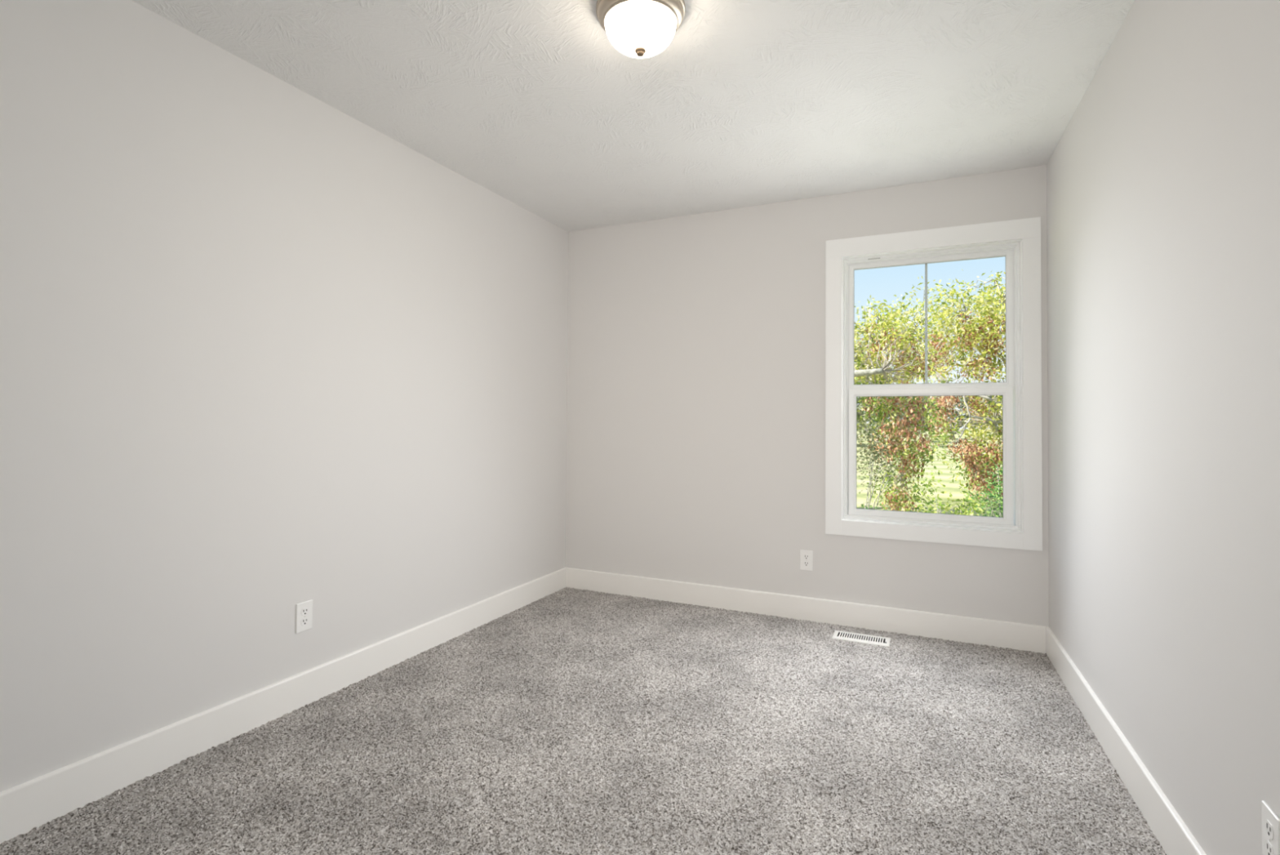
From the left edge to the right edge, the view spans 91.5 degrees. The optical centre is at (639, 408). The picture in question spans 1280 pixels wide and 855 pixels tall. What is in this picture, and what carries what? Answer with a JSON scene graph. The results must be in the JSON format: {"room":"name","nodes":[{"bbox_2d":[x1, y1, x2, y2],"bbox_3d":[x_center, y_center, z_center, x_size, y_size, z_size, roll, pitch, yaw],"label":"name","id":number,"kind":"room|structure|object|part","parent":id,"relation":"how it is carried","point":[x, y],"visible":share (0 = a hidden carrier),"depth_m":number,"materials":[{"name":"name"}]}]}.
{"room":"empty bedroom","nodes":[
{"label":"empty bedroom","id":0,"kind":"room"},
{"bbox_2d":[0,0,568,791],"bbox_3d":[-1.498,0.051,2.321,0.150,2.640,4.730,0,-1,25],"label":"wall","id":1,"kind":"structure","parent":0,"point":[264,353],"depth_m":2.21,"materials":[{"name":"white paint"}]},
{"bbox_2d":[0,567,566,843],"bbox_3d":[-1.440,1.115,2.249,0.014,0.151,4.450,0,-1,25],"label":"baseboard","id":2,"kind":"structure","parent":1,"relation":"attached to","point":[25,806],"depth_m":2.19,"materials":[{"name":"white wood"}]},
{"bbox_2d":[295,599,312,633],"bbox_3d":[-1.336,0.825,2.482,0.008,0.115,0.072,0,-1,25],"label":"electrical outlet","id":3,"kind":"object","parent":1,"relation":"attached to","point":[304,620],"visible":1,"depth_m":2.48,"materials":[{"name":"white plastic"}]},
{"bbox_2d":[301,617,308,625],"bbox_3d":[-1.334,0.845,2.481,0.003,0.028,0.034,0,-1,25],"label":"receptacle","id":4,"kind":"object","parent":3,"relation":"attached to","point":[304,620],"depth_m":2.48,"materials":[{"name":"grey plastic"}]},
{"bbox_2d":[301,607,308,615],"bbox_3d":[-1.334,0.806,2.482,0.003,0.028,0.034,0,-1,25],"label":"receptacle","id":5,"kind":"object","parent":3,"relation":"attached to","point":[304,611],"depth_m":2.48,"materials":[{"name":"grey plastic"}]},
{"bbox_2d":[0,586,1166,854],"bbox_3d":[-0.124,1.204,1.627,2.939,0.078,4.476,0,-1,25],"label":"floor","id":6,"kind":"structure","parent":0,"point":[569,721],"depth_m":2.10,"materials":[{"name":"grey carpet"}]},
{"bbox_2d":[831,630,890,646],"bbox_3d":[1.163,1.237,3.277,0.281,0.082,0.131,0,-1,25],"label":"floor vent","id":7,"kind":"object","parent":6,"relation":"in","point":[837,634],"visible":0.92,"depth_m":3.27,"materials":[{"name":"white metal"}]},
{"bbox_2d":[838,631,884,643],"bbox_3d":[1.163,1.210,3.278,0.236,0.020,0.080,0,-1,25],"label":"grille","id":8,"kind":"object","parent":7,"relation":"attached to","point":[846,635],"depth_m":3.29,"materials":[{"name":"white metal"}]},
{"bbox_2d":[131,0,1134,231],"bbox_3d":[-0.093,-1.346,1.702,3.224,0.150,4.730,0,-1,25],"label":"ceiling","id":9,"kind":"structure","parent":0,"point":[748,103],"depth_m":2.42,"materials":[{"name":"white paint"}]},
{"bbox_2d":[595,0,684,57],"bbox_3d":[0.002,-1.188,1.967,0.281,0.152,0.281,0,-1,25],"label":"flush light","id":10,"kind":"object","parent":9,"relation":"attached to","point":[637,28],"visible":1,"depth_m":1.91,"materials":[{"name":"white glass"}]},
{"bbox_2d":[565,164,1048,626],"bbox_3d":[0.800,0.095,3.775,2.800,2.640,0.160,0,-1,25],"label":"wall","id":11,"kind":"structure","parent":0,"point":[695,408],"depth_m":3.78,"materials":[{"name":"white paint"}]},
{"bbox_2d":[565,567,1045,653],"bbox_3d":[0.756,1.157,3.676,2.772,0.151,0.014,0,-1,25],"label":"baseboard","id":12,"kind":"structure","parent":11,"relation":"attached to","point":[1013,635],"depth_m":3.54,"materials":[{"name":"white wood"}]},
{"bbox_2d":[800,549,813,570],"bbox_3d":[0.959,0.871,3.592,0.072,0.115,0.008,0,-1,25],"label":"electrical outlet","id":13,"kind":"object","parent":11,"relation":"attached to","point":[806,556],"visible":1,"depth_m":3.59,"materials":[{"name":"white plastic"}]},
{"bbox_2d":[803,560,808,566],"bbox_3d":[0.958,0.891,3.590,0.034,0.028,0.003,0,-1,25],"label":"receptacle","id":14,"kind":"object","parent":13,"relation":"attached to","point":[806,563],"depth_m":3.59,"materials":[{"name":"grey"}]},
{"bbox_2d":[803,554,808,559],"bbox_3d":[0.958,0.852,3.591,0.034,0.028,0.003,0,-1,25],"label":"receptacle","id":15,"kind":"object","parent":13,"relation":"attached to","point":[805,556],"depth_m":3.59,"materials":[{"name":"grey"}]},
{"bbox_2d":[825,217,1042,551],"bbox_3d":[1.566,-0.127,3.406,1.045,1.670,0.164,0,-1,25],"label":"window","id":16,"kind":"structure","parent":11,"relation":"in","point":[1020,526],"depth_m":3.32,"materials":[{"name":"white wood"}]},
{"bbox_3d":[1.101,-0.077,3.541,0.088,1.570,0.019,0,-1,25],"label":"casing","id":17,"kind":"part","parent":16,"relation":"part of","materials":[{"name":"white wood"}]},
{"bbox_3d":[1.566,0.244,3.404,0.812,0.713,0.030,0,-1,25],"label":"sash","id":18,"kind":"part","parent":16,"relation":"part of","materials":[{"name":"white plastic"}]},
{"bbox_3d":[1.589,-0.466,3.449,0.824,0.740,0.030,0,-1,25],"label":"sash","id":19,"kind":"part","parent":16,"relation":"part of","materials":[{"name":"white plastic"}]},
{"bbox_3d":[1.581,-0.117,3.431,0.873,1.482,0.105,0,-1,25],"label":"frame","id":20,"kind":"part","parent":16,"relation":"part of","materials":[{"name":"white plastic"}]},
{"bbox_3d":[1.533,0.665,3.324,0.877,0.083,0.019,0,-1,25],"label":"casing","id":21,"kind":"part","parent":16,"relation":"part of","materials":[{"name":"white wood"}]},
{"bbox_3d":[1.541,-0.913,3.355,1.045,0.100,0.019,0,-1,25],"label":"head casing","id":22,"kind":"part","parent":16,"relation":"part of","materials":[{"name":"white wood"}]},
{"bbox_3d":[1.973,-0.079,3.137,0.080,1.570,0.019,0,-1,25],"label":"casing","id":23,"kind":"part","parent":16,"relation":"part of","materials":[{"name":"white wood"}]},
{"bbox_2d":[1046,0,1279,854],"bbox_3d":[1.235,0.047,1.056,0.150,2.640,4.736,0,-1,23],"label":"wall","id":24,"kind":"structure","parent":0,"point":[1163,180],"depth_m":1.61,"materials":[{"name":"white paint"}]},
{"bbox_2d":[1045,626,1206,854],"bbox_3d":[1.145,1.111,1.052,0.014,0.151,4.452,0,-1,23],"label":"baseboard","id":25,"kind":"structure","parent":24,"relation":"attached to","point":[1170,829],"depth_m":1.96,"materials":[{"name":"white wood"}]},
{"bbox_2d":[1262,800,1279,854],"bbox_3d":[1.209,0.825,1.193,0.008,0.115,0.072,0,-1,26],"label":"electrical outlet","id":26,"kind":"object","parent":24,"relation":"attached to","point":[1270,820],"visible":1,"depth_m":1.19,"materials":[{"name":"white plastic"}]},
{"bbox_2d":[1264,818,1273,839],"bbox_3d":[1.207,0.806,1.194,0.003,0.028,0.034,0,-1,26],"label":"receptacle","id":27,"kind":"object","parent":26,"relation":"attached to","point":[1268,823],"depth_m":1.19,"materials":[{"name":"grey plastic"}]},
{"bbox_2d":[1265,839,1274,854],"bbox_3d":[1.207,0.845,1.194,0.003,0.028,0.034,0,-1,26],"label":"receptacle","id":28,"kind":"object","parent":26,"relation":"attached to","point":[1269,843],"depth_m":1.19,"materials":[{"name":"grey plastic"}]},
{"label":"outside","id":29,"kind":"structure","parent":0,"visible":0},
{"bbox_2d":[856,427,1003,517],"bbox_3d":[50.635,3.808,90.933,260.000,0.040,200.000,0,-1,25],"label":"lawn","id":30,"kind":"structure","parent":29,"point":[953,488],"depth_m":18.28,"materials":[{"name":"green plant"}]},
{"bbox_2d":[857,502,890,510],"bbox_3d":[2.778,1.507,7.482,0.498,0.793,0.758,0,-1,25],"label":"bush","id":31,"kind":"object","parent":30,"relation":"on","point":[863,506],"visible":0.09,"depth_m":7.50,"materials":[{"name":"green plant"}]},
{"bbox_2d":[853,353,901,435],"bbox_3d":[14.810,-0.761,45.656,8.753,6.947,7.262,0,-1,25],"label":"tree","id":32,"kind":"object","parent":30,"relation":"on","point":[859,397],"visible":0.02,"depth_m":43.87,"materials":[{"name":"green plant"}]},
{"bbox_2d":[856,403,904,509],"bbox_3d":[3.237,0.925,8.717,0.772,2.011,1.342,0,-1,18],"label":"shrub","id":33,"kind":"object","parent":30,"relation":"on","point":[873,447],"visible":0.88,"depth_m":8.62,"materials":[{"name":"green plant"}]},
{"bbox_2d":[853,275,949,511],"bbox_3d":[3.442,-0.247,11.683,4.296,4.499,3.165,0,-1,25],"label":"tree","id":34,"kind":"object","parent":30,"relation":"on","point":[904,348],"visible":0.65,"depth_m":10.53,"materials":[{"name":"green plant"}]},
{"bbox_2d":[857,395,947,437],"bbox_3d":[23.245,0.395,56.056,7.949,5.150,6.686,0,-1,25],"label":"tree","id":35,"kind":"object","parent":30,"relation":"on","point":[896,415],"visible":0.06,"depth_m":54.62,"materials":[{"name":"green plant"}]},
{"bbox_2d":[902,459,991,515],"bbox_3d":[3.835,1.292,7.982,1.209,1.261,1.045,0,-1,25],"label":"leafy shrub","id":36,"kind":"object","parent":30,"relation":"on","point":[964,511],"visible":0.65,"depth_m":7.86,"materials":[{"name":"green plant"}]},
{"bbox_2d":[910,271,1005,498],"bbox_3d":[8.623,-0.667,13.949,4.805,5.628,3.854,0,-1,25],"label":"tree","id":37,"kind":"object","parent":30,"relation":"on","point":[984,336],"visible":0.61,"depth_m":13.81,"materials":[{"name":"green plant"}]},
{"bbox_2d":[922,382,999,439],"bbox_3d":[32.882,0.152,65.853,8.982,6.138,7.348,0,-1,25],"label":"tree","id":38,"kind":"object","parent":30,"relation":"on","point":[966,416],"visible":0.15,"depth_m":64.12,"materials":[{"name":"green plant"}]},
{"bbox_2d":[958,395,1002,434],"bbox_3d":[43.695,0.222,76.413,9.190,6.553,7.435,0,-1,25],"label":"tree","id":39,"kind":"object","parent":30,"relation":"on","point":[989,396],"visible":0.04,"depth_m":76.15,"materials":[{"name":"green plant"}]},
{"bbox_2d":[964,457,1003,516],"bbox_3d":[4.975,1.297,8.649,0.890,1.292,1.316,0,-1,25],"label":"dense bush","id":40,"kind":"object","parent":30,"relation":"on","point":[1000,507],"visible":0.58,"depth_m":8.67,"materials":[{"name":"green plant"}]}
]}

